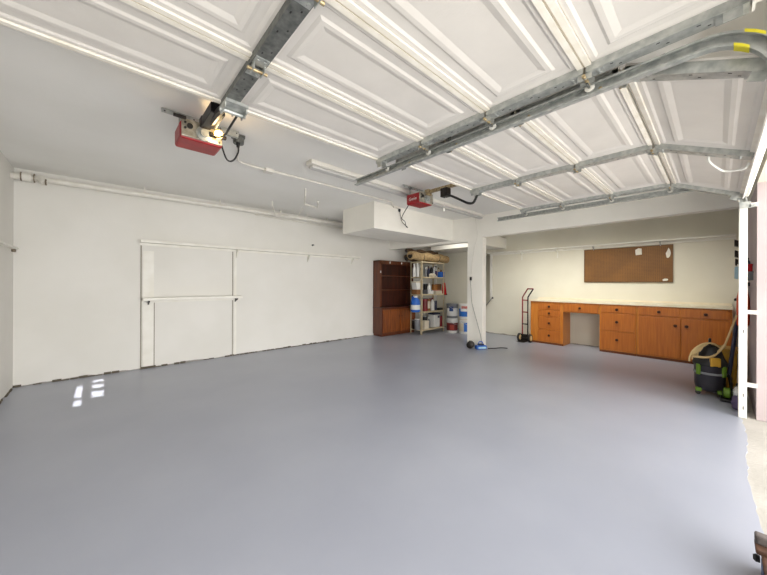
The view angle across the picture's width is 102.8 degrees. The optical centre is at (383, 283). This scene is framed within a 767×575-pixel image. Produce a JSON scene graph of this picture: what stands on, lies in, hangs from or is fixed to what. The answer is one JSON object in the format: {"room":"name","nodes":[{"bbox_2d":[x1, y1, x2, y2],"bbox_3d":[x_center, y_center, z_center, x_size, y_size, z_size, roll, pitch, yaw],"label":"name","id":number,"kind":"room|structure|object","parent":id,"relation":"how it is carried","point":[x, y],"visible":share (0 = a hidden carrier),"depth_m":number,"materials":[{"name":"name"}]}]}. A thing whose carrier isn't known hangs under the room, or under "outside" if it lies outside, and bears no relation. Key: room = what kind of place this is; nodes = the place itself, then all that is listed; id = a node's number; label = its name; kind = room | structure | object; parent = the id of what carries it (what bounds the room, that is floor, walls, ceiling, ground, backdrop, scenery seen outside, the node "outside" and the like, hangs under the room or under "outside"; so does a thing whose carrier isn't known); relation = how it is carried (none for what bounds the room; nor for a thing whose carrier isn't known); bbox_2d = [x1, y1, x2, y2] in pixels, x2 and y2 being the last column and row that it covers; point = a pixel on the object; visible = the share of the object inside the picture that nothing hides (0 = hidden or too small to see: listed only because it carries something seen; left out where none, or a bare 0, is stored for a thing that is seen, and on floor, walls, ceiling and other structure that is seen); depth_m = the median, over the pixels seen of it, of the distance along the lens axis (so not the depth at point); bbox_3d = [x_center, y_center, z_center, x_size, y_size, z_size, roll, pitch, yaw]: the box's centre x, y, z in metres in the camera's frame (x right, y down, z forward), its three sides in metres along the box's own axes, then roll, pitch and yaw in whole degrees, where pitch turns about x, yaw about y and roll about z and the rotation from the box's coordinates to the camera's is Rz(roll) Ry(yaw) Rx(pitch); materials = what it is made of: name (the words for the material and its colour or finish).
{"room":"garage","nodes":[
{"label":"garage","id":0,"kind":"room"},
{"bbox_2d":[0,151,13,399],"bbox_3d":[-2.360,-0.060,1.309,0.150,2.600,6.120,0,0,-43],"label":"wall","id":1,"kind":"structure","parent":0,"point":[6,183],"depth_m":3.35,"materials":[{"name":"white paint"}]},
{"bbox_2d":[0,388,12,403],"bbox_3d":[-2.943,1.223,2.062,0.018,0.028,4.011,0,0,-43],"label":"baseboard","id":2,"kind":"structure","parent":1,"relation":"attached to","point":[11,389],"depth_m":3.37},
{"bbox_2d":[0,241,18,251],"bbox_3d":[-3.515,-0.390,2.718,0.049,0.050,2.360,0,0,-43],"label":"wall shelf","id":3,"kind":"object","parent":1,"relation":"attached to","point":[13,248],"visible":1,"depth_m":3.31,"materials":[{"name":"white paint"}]},
{"bbox_2d":[13,168,436,385],"bbox_3d":[-1.244,-0.055,6.586,8.930,2.600,0.150,0,0,-43],"label":"wall","id":4,"kind":"structure","parent":0,"point":[77,261],"depth_m":4.61,"materials":[{"name":"white paint"}]},
{"bbox_2d":[140,245,154,368],"bbox_3d":[-3.440,0.320,4.463,0.166,1.830,0.011,0,0,-43],"label":"panel strip","id":5,"kind":"object","parent":4,"relation":"attached to","point":[148,323],"visible":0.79,"depth_m":4.46,"materials":[{"name":"white paint"}]},
{"bbox_2d":[13,337,357,387],"bbox_3d":[-2.475,1.225,5.347,5.148,0.028,0.020,0,0,-43],"label":"baseboard","id":6,"kind":"structure","parent":4,"relation":"attached to","point":[117,371],"depth_m":4.68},
{"bbox_2d":[142,296,242,304],"bbox_3d":[-2.942,0.263,4.819,1.340,0.110,0.158,0,0,-43],"label":"wall shelf","id":7,"kind":"object","parent":4,"relation":"attached to","point":[198,298],"visible":1,"depth_m":4.72,"materials":[{"name":"white paint"}]},
{"bbox_2d":[232,252,236,355],"bbox_3d":[-2.567,0.339,5.263,0.065,1.800,0.013,0,0,-43],"label":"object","id":8,"kind":"object","parent":4,"relation":"attached to","point":[235,258],"visible":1,"depth_m":5.26,"materials":[{"name":"white paint"}]},
{"bbox_2d":[140,239,360,264],"bbox_3d":[-2.010,-0.524,5.684,3.940,0.190,0.138,0,0,-43],"label":"wall shelf","id":9,"kind":"object","parent":4,"relation":"attached to","point":[144,242],"visible":1,"depth_m":5.23,"materials":[{"name":"white paint"}]},
{"bbox_2d":[255,214,342,229],"bbox_3d":[-1.579,-1.212,6.091,1.900,0.054,0.024,0,0,-43],"label":"pipe","id":10,"kind":"object","parent":4,"relation":"attached to","point":[255,214],"visible":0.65,"depth_m":5.98,"materials":[{"name":"white metal"}]},
{"bbox_2d":[389,182,748,249],"bbox_3d":[2.273,-1.095,5.726,0.235,0.490,5.876,0,0,-44],"label":"beam","id":11,"kind":"structure","parent":4,"relation":"attached to","point":[695,202],"depth_m":4.71,"materials":[{"name":"paint"}]},
{"bbox_2d":[0,327,764,574],"bbox_3d":[0.708,1.313,4.452,8.930,0.120,5.944,0,0,-43],"label":"floor","id":12,"kind":"structure","parent":0,"point":[413,453],"depth_m":2.08,"materials":[{"name":"grey concrete"}]},
{"bbox_2d":[141,365,155,368],"bbox_3d":[-3.432,1.220,4.468,0.170,0.030,0.019,0,0,-43],"label":"crust","id":13,"kind":"object","parent":12,"relation":"on","point":[153,366],"visible":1,"depth_m":4.46,"materials":[{"name":"grey"}]},
{"bbox_2d":[373,260,414,336],"bbox_3d":[0.305,0.351,7.632,1.190,1.800,0.366,0,0,-43],"label":"hutch","id":14,"kind":"object","parent":12,"relation":"on","point":[391,279],"visible":0.86,"depth_m":7.58,"materials":[{"name":"brown wood"}]},
{"bbox_2d":[373,305,409,308],"bbox_3d":[0.297,0.574,7.640,1.190,0.025,0.345,0,0,-43],"label":"countertop","id":15,"kind":"structure","parent":14,"relation":"on","point":[394,306],"depth_m":7.47,"materials":[{"name":"brown wood"}]},
{"bbox_2d":[382,275,409,276],"bbox_3d":[0.267,-0.189,7.677,1.126,0.020,0.215,0,0,-43],"label":"shelf","id":16,"kind":"object","parent":14,"relation":"attached to","point":[382,275],"depth_m":7.77,"materials":[{"name":"brown wood"}]},
{"bbox_2d":[382,289,409,290],"bbox_3d":[0.265,0.161,7.677,1.126,0.020,0.215,0,0,-43],"label":"shelf","id":17,"kind":"object","parent":14,"relation":"attached to","point":[382,289],"depth_m":7.76,"materials":[{"name":"brown wood"}]},
{"bbox_2d":[410,261,443,334],"bbox_3d":[1.139,0.350,7.906,0.910,1.810,0.370,0,0,-43],"label":"shelving unit","id":18,"kind":"object","parent":12,"relation":"on","point":[418,262],"visible":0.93,"depth_m":7.71,"materials":[{"name":"beige metal"}]},
{"bbox_2d":[413,264,415,276],"bbox_3d":[0.745,-0.317,7.427,0.072,0.300,0.072,0,0,-43],"label":"bottle","id":19,"kind":"object","parent":18,"relation":"on","point":[414,268],"visible":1,"depth_m":7.40,"materials":[{"name":"white plastic"}]},
{"bbox_2d":[410,296,419,311],"bbox_3d":[0.780,0.498,7.475,0.238,0.390,0.238,0,0,2],"label":"water jug","id":20,"kind":"object","parent":18,"relation":"on","point":[415,302],"visible":1,"depth_m":7.38,"materials":[{"name":"blue plastic"}]},
{"bbox_2d":[412,290,420,293],"bbox_3d":[0.826,0.207,7.570,0.206,0.113,0.166,0,0,-43],"label":"carton","id":21,"kind":"object","parent":18,"relation":"on","point":[413,291],"visible":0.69,"depth_m":7.49,"materials":[{"name":"brown cardboard"}]},
{"bbox_2d":[411,281,423,289],"bbox_3d":[0.833,0.049,7.563,0.280,0.200,0.180,0,0,-43],"label":"plastic bin","id":22,"kind":"object","parent":21,"relation":"on","point":[416,285],"visible":0.89,"depth_m":7.48,"materials":[{"name":"white plastic"}]},
{"bbox_2d":[412,283,420,289],"bbox_3d":[0.833,0.059,7.563,0.257,0.180,0.160,0,0,-43],"label":"tub","id":23,"kind":"object","parent":22,"relation":"in","point":[415,286],"depth_m":7.48,"materials":[{"name":"white plastic"}]},
{"bbox_2d":[414,319,419,329],"bbox_3d":[0.830,1.002,7.509,0.144,0.264,0.144,0,0,-43],"label":"paint can","id":24,"kind":"object","parent":18,"relation":"on","point":[416,321],"visible":1,"depth_m":7.45,"materials":[{"name":"grey plastic"}]},
{"bbox_2d":[404,254,429,261],"bbox_3d":[1.014,-0.651,8.039,1.158,0.207,0.173,0,0,-38],"label":"carpet","id":25,"kind":"object","parent":18,"relation":"on","point":[405,255],"visible":0.16,"depth_m":7.73,"materials":[{"name":"brown carpet"}]},
{"bbox_2d":[416,263,418,276],"bbox_3d":[0.840,-0.336,7.540,0.080,0.340,0.080,0,0,-43],"label":"bottle","id":26,"kind":"object","parent":18,"relation":"on","point":[417,266],"visible":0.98,"depth_m":7.51,"materials":[{"name":"white plastic"}]},
{"bbox_2d":[422,298,427,310],"bbox_3d":[1.049,0.537,7.749,0.144,0.314,0.144,0,0,-43],"label":"paint can","id":27,"kind":"object","parent":18,"relation":"on","point":[425,300],"visible":0.81,"depth_m":7.69,"materials":[{"name":"red plastic"}]},
{"bbox_2d":[422,320,428,328],"bbox_3d":[1.038,1.033,7.687,0.166,0.203,0.136,0,0,-43],"label":"carton","id":28,"kind":"object","parent":18,"relation":"on","point":[425,323],"visible":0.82,"depth_m":7.63,"materials":[{"name":"beige cardboard"}]},
{"bbox_2d":[407,251,449,262],"bbox_3d":[1.167,-0.665,7.799,1.451,0.239,0.220,0,0,-43],"label":"carpet","id":29,"kind":"object","parent":18,"relation":"on","point":[414,255],"visible":0.98,"depth_m":7.63,"materials":[{"name":"fabric"}]},
{"bbox_2d":[405,248,437,254],"bbox_3d":[0.993,-0.801,7.829,1.164,0.133,0.102,0,0,-41],"label":"carpet","id":30,"kind":"object","parent":29,"relation":"on","point":[406,249],"visible":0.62,"depth_m":7.74,"materials":[{"name":"brown carpet"}]},
{"bbox_2d":[427,283,430,293],"bbox_3d":[1.156,0.130,7.751,0.100,0.270,0.100,0,0,-43],"label":"bottle","id":31,"kind":"object","parent":18,"relation":"on","point":[428,286],"visible":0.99,"depth_m":7.71,"materials":[{"name":"white plastic"}]},
{"bbox_2d":[430,298,433,310],"bbox_3d":[1.265,0.530,7.907,0.100,0.330,0.100,0,0,-43],"label":"bottle","id":32,"kind":"object","parent":18,"relation":"on","point":[432,300],"visible":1,"depth_m":7.87,"materials":[{"name":"white plastic"}]},
{"bbox_2d":[428,312,439,326],"bbox_3d":[1.328,0.953,8.034,0.250,0.365,0.210,0,0,-43],"label":"pail","id":33,"kind":"object","parent":18,"relation":"on","point":[434,317],"visible":0.92,"depth_m":7.94,"materials":[{"name":"white plastic"}]},
{"bbox_2d":[432,284,436,289],"bbox_3d":[1.356,0.144,8.138,0.154,0.244,0.154,0,0,-43],"label":"paint can","id":34,"kind":"object","parent":18,"relation":"on","point":[434,286],"visible":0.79,"depth_m":8.07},
{"bbox_2d":[433,290,441,293],"bbox_3d":[1.408,0.220,7.983,0.276,0.093,0.096,0,0,-43],"label":"carton","id":35,"kind":"object","parent":18,"relation":"on","point":[434,291],"visible":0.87,"depth_m":7.91,"materials":[{"name":"beige cardboard"}]},
{"bbox_2d":[438,272,444,276],"bbox_3d":[1.529,-0.235,8.118,0.176,0.143,0.106,0,0,-43],"label":"carton","id":36,"kind":"object","parent":18,"relation":"on","point":[440,274],"visible":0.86,"depth_m":8.06,"materials":[{"name":"blue cardboard"}]},
{"bbox_2d":[442,283,446,294],"bbox_3d":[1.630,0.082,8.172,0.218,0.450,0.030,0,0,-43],"label":"traffic cone","id":37,"kind":"object","parent":18,"relation":"hanging from","point":[445,293],"visible":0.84,"depth_m":8.15,"materials":[{"name":"red plastic"}]},
{"bbox_2d":[446,318,457,332],"bbox_3d":[1.777,1.073,7.895,0.307,0.370,0.320,0,0,-43],"label":"paint bucket","id":38,"kind":"object","parent":12,"relation":"on","point":[452,323],"visible":0.92,"depth_m":7.78,"materials":[{"name":"white plastic"}]},
{"bbox_2d":[446,303,457,317],"bbox_3d":[1.779,0.701,7.895,0.307,0.370,0.320,0,0,-43],"label":"paint bucket","id":39,"kind":"object","parent":38,"relation":"on","point":[452,308],"visible":1,"depth_m":7.78,"materials":[{"name":"grey plastic"}]},
{"bbox_2d":[458,318,466,333],"bbox_3d":[2.061,1.074,7.749,0.307,0.370,0.320,0,0,-43],"label":"paint bucket","id":40,"kind":"object","parent":12,"relation":"on","point":[462,322],"visible":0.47,"depth_m":7.63,"materials":[{"name":"white plastic"}]},
{"bbox_2d":[459,304,466,318],"bbox_3d":[2.063,0.702,7.749,0.307,0.370,0.320,0,0,-43],"label":"paint bucket","id":41,"kind":"object","parent":40,"relation":"on","point":[462,307],"visible":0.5,"depth_m":7.63,"materials":[{"name":"white plastic"}]},
{"bbox_2d":[466,341,474,348],"bbox_3d":[1.698,1.182,5.961,0.140,0.150,0.210,0,0,27],"label":"cordless drill","id":42,"kind":"object","parent":12,"relation":"on","point":[470,344],"visible":1,"depth_m":5.88,"materials":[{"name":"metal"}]},
{"bbox_2d":[475,341,486,349],"bbox_3d":[1.870,1.183,5.884,0.208,0.151,0.114,0,0,-13],"label":"charger","id":43,"kind":"object","parent":12,"relation":"on","point":[478,346],"visible":1,"depth_m":5.85,"materials":[{"name":"blue plastic"}]},
{"bbox_2d":[517,288,533,342],"bbox_3d":[3.061,0.681,6.593,0.229,1.164,0.348,0,0,-43],"label":"hand truck","id":44,"kind":"object","parent":12,"relation":"on","point":[522,337],"visible":1,"depth_m":6.65,"materials":[{"name":"metal"}]},
{"bbox_2d":[531,301,569,345],"bbox_3d":[3.558,0.823,6.548,0.493,0.884,0.635,0,0,-43],"label":"base cabinet","id":45,"kind":"object","parent":12,"relation":"on","point":[550,324],"visible":0.98,"depth_m":6.37,"materials":[{"name":"brown wood"}]},
{"bbox_2d":[599,304,636,355],"bbox_3d":[4.371,0.827,5.661,0.493,0.884,0.540,0,0,-43],"label":"base cabinet","id":46,"kind":"object","parent":12,"relation":"on","point":[618,323],"visible":0.99,"depth_m":5.50,"materials":[{"name":"brown wood"}]},
{"bbox_2d":[637,306,732,363],"bbox_3d":[4.927,0.829,5.055,0.493,0.884,1.095,0,0,-43],"label":"base cabinet","id":47,"kind":"object","parent":12,"relation":"on","point":[663,333],"visible":0.94,"depth_m":4.94,"materials":[{"name":"brown wood"}]},
{"bbox_2d":[530,297,732,309],"bbox_3d":[4.326,0.346,5.724,0.477,0.075,2.905,0,0,-43],"label":"countertop","id":48,"kind":"structure","parent":47,"relation":"on","point":[727,306],"depth_m":5.41,"materials":[{"name":"beige laminate"}]},
{"bbox_2d":[563,302,599,313],"bbox_3d":[3.982,0.480,6.087,0.493,0.194,0.605,0,0,-43],"label":"drawer","id":49,"kind":"object","parent":48,"relation":"attached to","point":[586,308],"visible":0.94,"depth_m":5.93,"materials":[{"name":"brown wood"}]},
{"bbox_2d":[692,338,727,397],"bbox_3d":[3.731,0.945,3.500,0.287,0.639,0.284,0,0,-43],"label":"shop vacuum","id":50,"kind":"object","parent":12,"relation":"on","point":[710,374],"visible":0.86,"depth_m":3.42,"materials":[{"name":"black plastic"}]},
{"bbox_2d":[688,315,737,360],"bbox_3d":[3.685,0.617,3.461,0.396,0.547,0.168,0,0,20],"label":"hose","id":51,"kind":"object","parent":50,"relation":"on","point":[698,348],"visible":0.9,"depth_m":3.43,"materials":[{"name":"beige plastic"}]},
{"bbox_2d":[720,387,731,402],"bbox_3d":[3.693,1.193,3.291,0.140,0.145,0.100,0,0,-43],"label":"tool","id":52,"kind":"object","parent":12,"relation":"on","point":[726,392],"visible":0.8,"depth_m":3.26,"materials":[{"name":"green plastic"}]},
{"bbox_2d":[718,345,737,387],"bbox_3d":[4.084,1.017,3.709,0.310,0.500,0.290,0,0,-43],"label":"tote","id":53,"kind":"object","parent":12,"relation":"on","point":[726,351],"visible":0.16,"depth_m":3.55,"materials":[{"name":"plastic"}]},
{"bbox_2d":[727,298,737,396],"bbox_3d":[4.080,0.723,3.537,0.686,1.086,0.105,0,0,-36],"label":"shovel","id":54,"kind":"object","parent":12,"relation":"on","point":[735,330],"visible":0.66,"depth_m":3.49,"materials":[{"name":"plastic"}]},
{"bbox_2d":[731,395,737,410],"bbox_3d":[3.560,1.197,3.068,0.186,0.137,0.104,0,0,-43],"label":"rag","id":55,"kind":"object","parent":12,"relation":"on","point":[734,402],"visible":0.58,"depth_m":3.05,"materials":[{"name":"fabric"}]},
{"bbox_2d":[732,383,737,395],"bbox_3d":[3.681,1.151,3.171,0.090,0.230,0.089,0,0,-43],"label":"metal canister","id":56,"kind":"object","parent":12,"relation":"on","point":[735,389],"visible":0.35,"depth_m":3.17,"materials":[{"name":"silver metal"}]},
{"bbox_2d":[0,0,766,221],"bbox_3d":[0.830,-1.407,4.331,8.930,0.120,6.270,0,0,-43],"label":"ceiling","id":57,"kind":"structure","parent":0,"point":[64,111],"depth_m":2.99,"materials":[{"name":"paint"}]},
{"bbox_2d":[10,172,342,225],"bbox_3d":[-2.512,-1.258,5.051,4.682,0.206,0.179,0,0,-43],"label":"pipe","id":58,"kind":"object","parent":57,"relation":"attached to","point":[28,177],"visible":0.97,"depth_m":4.29,"materials":[{"name":"white metal"}]},
{"bbox_2d":[161,97,248,161],"bbox_3d":[-0.486,-1.164,1.449,0.584,0.354,3.099,0,0,-43],"label":"garage door opener","id":59,"kind":"object","parent":57,"relation":"hanging from","point":[204,135],"visible":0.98,"depth_m":2.31,"materials":[{"name":"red metal"}]},
{"bbox_2d":[231,134,244,147],"bbox_3d":[-1.325,-1.296,2.797,0.100,0.120,0.100,0,0,-43],"label":"outlet","id":60,"kind":"object","parent":57,"relation":"attached to","point":[239,142],"visible":0.81,"depth_m":2.77,"materials":[{"name":"metal"}]},
{"bbox_2d":[272,201,302,216],"bbox_3d":[-1.736,-1.277,5.383,0.630,0.179,0.408,0,0,-43],"label":"bracket","id":61,"kind":"object","parent":57,"relation":"attached to","point":[272,201],"visible":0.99,"depth_m":5.49,"materials":[{"name":"white metal"}]},
{"bbox_2d":[304,188,318,207],"bbox_3d":[-1.114,-1.300,4.719,0.231,0.109,0.696,0,0,-14],"label":"ceiling hook","id":62,"kind":"object","parent":57,"relation":"attached to","point":[305,188],"visible":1,"depth_m":4.77,"materials":[{"name":"white paint"}]},
{"bbox_2d":[236,148,392,206],"bbox_3d":[-0.753,-1.333,4.172,0.518,0.040,2.869,0,0,34],"label":"conduit","id":63,"kind":"object","parent":57,"relation":"attached to","point":[265,170],"visible":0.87,"depth_m":3.84,"materials":[{"name":"white metal"}]},
{"bbox_2d":[306,159,362,182],"bbox_3d":[-0.541,-1.310,3.481,0.785,0.085,0.271,0,0,-44],"label":"ceiling light fixture","id":64,"kind":"object","parent":57,"relation":"attached to","point":[327,169],"depth_m":3.53,"materials":[{"name":"white paint"}]},
{"bbox_2d":[361,179,414,197],"bbox_3d":[0.110,-1.307,4.113,0.859,0.085,0.271,0,0,-44],"label":"ceiling light fixture","id":65,"kind":"object","parent":57,"relation":"attached to","point":[376,184],"depth_m":4.15,"materials":[{"name":"white paint"}]},
{"bbox_2d":[343,201,452,243],"bbox_3d":[0.370,-1.128,6.089,2.230,0.440,0.880,0,0,-43],"label":"soffit","id":66,"kind":"object","parent":57,"relation":"attached to","point":[377,220],"depth_m":5.57,"materials":[{"name":"paint"}]},
{"bbox_2d":[400,184,483,227],"bbox_3d":[0.685,-1.120,4.100,0.725,0.432,2.647,0,0,-27],"label":"garage door opener","id":67,"kind":"object","parent":57,"relation":"hanging from","point":[421,199],"visible":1,"depth_m":4.08,"materials":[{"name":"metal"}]},
{"bbox_2d":[432,199,483,218],"bbox_3d":[1.330,-1.302,5.435,1.600,0.085,0.120,0,0,-43],"label":"ceiling light fixture","id":68,"kind":"object","parent":57,"relation":"attached to","point":[436,203],"visible":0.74,"depth_m":5.34,"materials":[{"name":"white paint"}]},
{"bbox_2d":[354,28,766,185],"bbox_3d":[0.602,-0.057,2.050,0.042,2.580,2.592,0,0,-43],"label":"door track","id":69,"kind":"object","parent":57,"relation":"hanging from","point":[747,40],"visible":0.99,"depth_m":1.48,"materials":[{"name":"metal"}]},
{"bbox_2d":[0,0,761,170],"bbox_3d":[-0.237,-1.032,1.054,2.580,0.109,2.104,0,0,-43],"label":"garage door","id":70,"kind":"structure","parent":69,"relation":"attached to","point":[381,81],"depth_m":1.38,"materials":[{"name":"white metal"}]},
{"bbox_2d":[467,237,485,345],"bbox_3d":[1.882,0.173,6.188,0.140,2.170,0.335,0,0,-43],"label":"column","id":71,"kind":"structure","parent":0,"point":[477,287],"depth_m":6.11,"materials":[{"name":"paint"}]},
{"bbox_2d":[486,255,489,305],"bbox_3d":[2.869,-0.038,8.263,0.500,2.600,1.700,0,0,-43],"label":"wall","id":72,"kind":"structure","parent":0,"point":[487,256],"depth_m":8.47,"materials":[{"name":"beige paint"}]},
{"bbox_2d":[437,209,738,364],"bbox_3d":[3.620,-0.035,6.964,0.150,2.600,5.870,0,0,-43],"label":"wall","id":73,"kind":"structure","parent":0,"point":[703,271],"depth_m":6.22,"materials":[{"name":"beige paint"}]},
{"bbox_2d":[431,237,505,252],"bbox_3d":[2.130,-0.986,7.772,0.960,0.250,1.580,0,0,-43],"label":"beam","id":74,"kind":"structure","parent":73,"relation":"attached to","point":[492,243],"depth_m":7.47,"materials":[{"name":"paint"}]},
{"bbox_2d":[490,256,492,299],"bbox_3d":[2.743,-0.173,7.794,0.019,1.170,0.060,0,0,-43],"label":"trim","id":75,"kind":"structure","parent":73,"relation":"attached to","point":[491,257],"depth_m":7.78,"materials":[{"name":"white paint"}]},
{"bbox_2d":[488,234,736,259],"bbox_3d":[4.073,-0.663,6.258,0.139,0.220,4.120,0,0,-43],"label":"pipe","id":76,"kind":"object","parent":73,"relation":"attached to","point":[725,236],"visible":1,"depth_m":5.74,"materials":[{"name":"white metal"}]},
{"bbox_2d":[584,244,672,281],"bbox_3d":[4.572,-0.353,5.793,0.024,0.665,1.330,0,0,-43],"label":"pegboard","id":77,"kind":"object","parent":73,"relation":"attached to","point":[622,264],"visible":1,"depth_m":5.74,"materials":[{"name":"brown wood"}]},
{"bbox_2d":[635,248,641,254],"bbox_3d":[4.698,-0.587,5.636,0.003,0.126,0.094,0,0,-43],"label":"paper note","id":78,"kind":"object","parent":77,"relation":"attached to","point":[638,251],"visible":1,"depth_m":5.64,"materials":[{"name":"white paper"}]},
{"bbox_2d":[666,248,670,257],"bbox_3d":[4.970,-0.536,5.340,0.003,0.177,0.065,0,0,-43],"label":"paper note","id":79,"kind":"object","parent":77,"relation":"attached to","point":[668,252],"visible":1,"depth_m":5.34,"materials":[{"name":"white paper"}]},
{"bbox_2d":[538,297,731,305],"bbox_3d":[4.494,0.327,5.878,0.022,0.035,2.905,0,0,-43],"label":"backsplash","id":80,"kind":"structure","parent":73,"relation":"attached to","point":[700,303],"depth_m":5.59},
{"bbox_2d":[737,365,766,534],"bbox_3d":[5.926,1.357,-2.768,23.000,0.157,11.900,0,0,-43],"label":"ground","id":81,"kind":"structure","parent":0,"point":[756,430],"depth_m":2.20,"materials":[{"name":"concrete"}]},
{"bbox_2d":[753,531,766,574],"bbox_3d":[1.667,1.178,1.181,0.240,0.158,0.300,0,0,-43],"label":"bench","id":82,"kind":"object","parent":81,"relation":"on","point":[760,539],"visible":1,"depth_m":1.32,"materials":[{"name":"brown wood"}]},
{"bbox_2d":[749,147,766,200],"bbox_3d":[2.701,-0.038,1.989,8.230,2.600,0.220,0,0,-43],"label":"wall","id":83,"kind":"structure","parent":0,"point":[761,176],"depth_m":2.68,"materials":[{"name":"beige paint"}]},
{"bbox_2d":[734,264,748,278],"bbox_3d":[4.073,-0.138,3.475,0.120,0.170,0.113,0,0,-43],"label":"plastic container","id":84,"kind":"object","parent":83,"relation":"hanging from","point":[736,269],"visible":0.34,"depth_m":3.47,"materials":[{"name":"plastic"}]},
{"bbox_2d":[747,181,766,421],"bbox_3d":[4.798,-0.030,3.587,2.980,2.600,0.700,0,0,-43],"label":"trim","id":85,"kind":"structure","parent":83,"relation":"attached to","point":[757,216],"depth_m":2.83,"materials":[{"name":"paint"}]},
{"bbox_2d":[498,188,757,418],"bbox_3d":[2.596,0.129,3.757,0.046,2.264,2.532,0,0,-43],"label":"door track","id":86,"kind":"object","parent":85,"relation":"attached to","point":[744,204],"visible":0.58,"depth_m":2.89,"materials":[{"name":"metal"}]},
{"bbox_2d":[396,55,766,215],"bbox_3d":[1.755,-0.929,2.759,2.620,0.298,2.106,0,0,-43],"label":"garage door","id":87,"kind":"structure","parent":86,"relation":"attached to","point":[705,119],"depth_m":2.23,"materials":[{"name":"white metal"}]},
{"bbox_2d":[734,240,738,247],"bbox_3d":[4.888,-0.580,4.216,0.118,0.180,0.070,0,0,-43],"label":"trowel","id":88,"kind":"object","parent":85,"relation":"hanging from","point":[736,242],"visible":0.45,"depth_m":4.20,"materials":[{"name":"black metal"}]},
{"bbox_2d":[734,250,738,257],"bbox_3d":[4.776,-0.431,4.115,0.178,0.199,0.070,0,0,-43],"label":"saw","id":89,"kind":"object","parent":85,"relation":"hanging from","point":[736,255],"visible":0.44,"depth_m":4.09,"materials":[{"name":"metal"}]},
{"bbox_2d":[747,271,753,280],"bbox_3d":[3.916,-0.078,3.276,0.500,0.090,0.035,0,0,-43],"label":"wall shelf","id":90,"kind":"object","parent":85,"relation":"attached to","point":[750,276],"visible":0.79,"depth_m":3.14,"materials":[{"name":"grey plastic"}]},
{"bbox_2d":[748,264,752,270],"bbox_3d":[3.840,-0.163,3.212,0.146,0.078,0.042,0,0,-43],"label":"tin box","id":91,"kind":"object","parent":90,"relation":"on","point":[749,265],"visible":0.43,"depth_m":3.16,"materials":[{"name":"red metal"}]},
{"bbox_3d":[1.767,-0.092,6.186,0.031,0.120,0.070,0,0,-43],"label":"wall outlet","id":92,"kind":"object","parent":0,"visible":0},
{"bbox_2d":[470,280,481,342],"bbox_3d":[1.831,0.576,6.064,0.046,1.338,0.298,0,0,-29],"label":"power cord","id":93,"kind":"object","parent":92,"relation":"attached to","point":[470,280],"visible":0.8,"depth_m":6.10,"materials":[{"name":"black plastic"}]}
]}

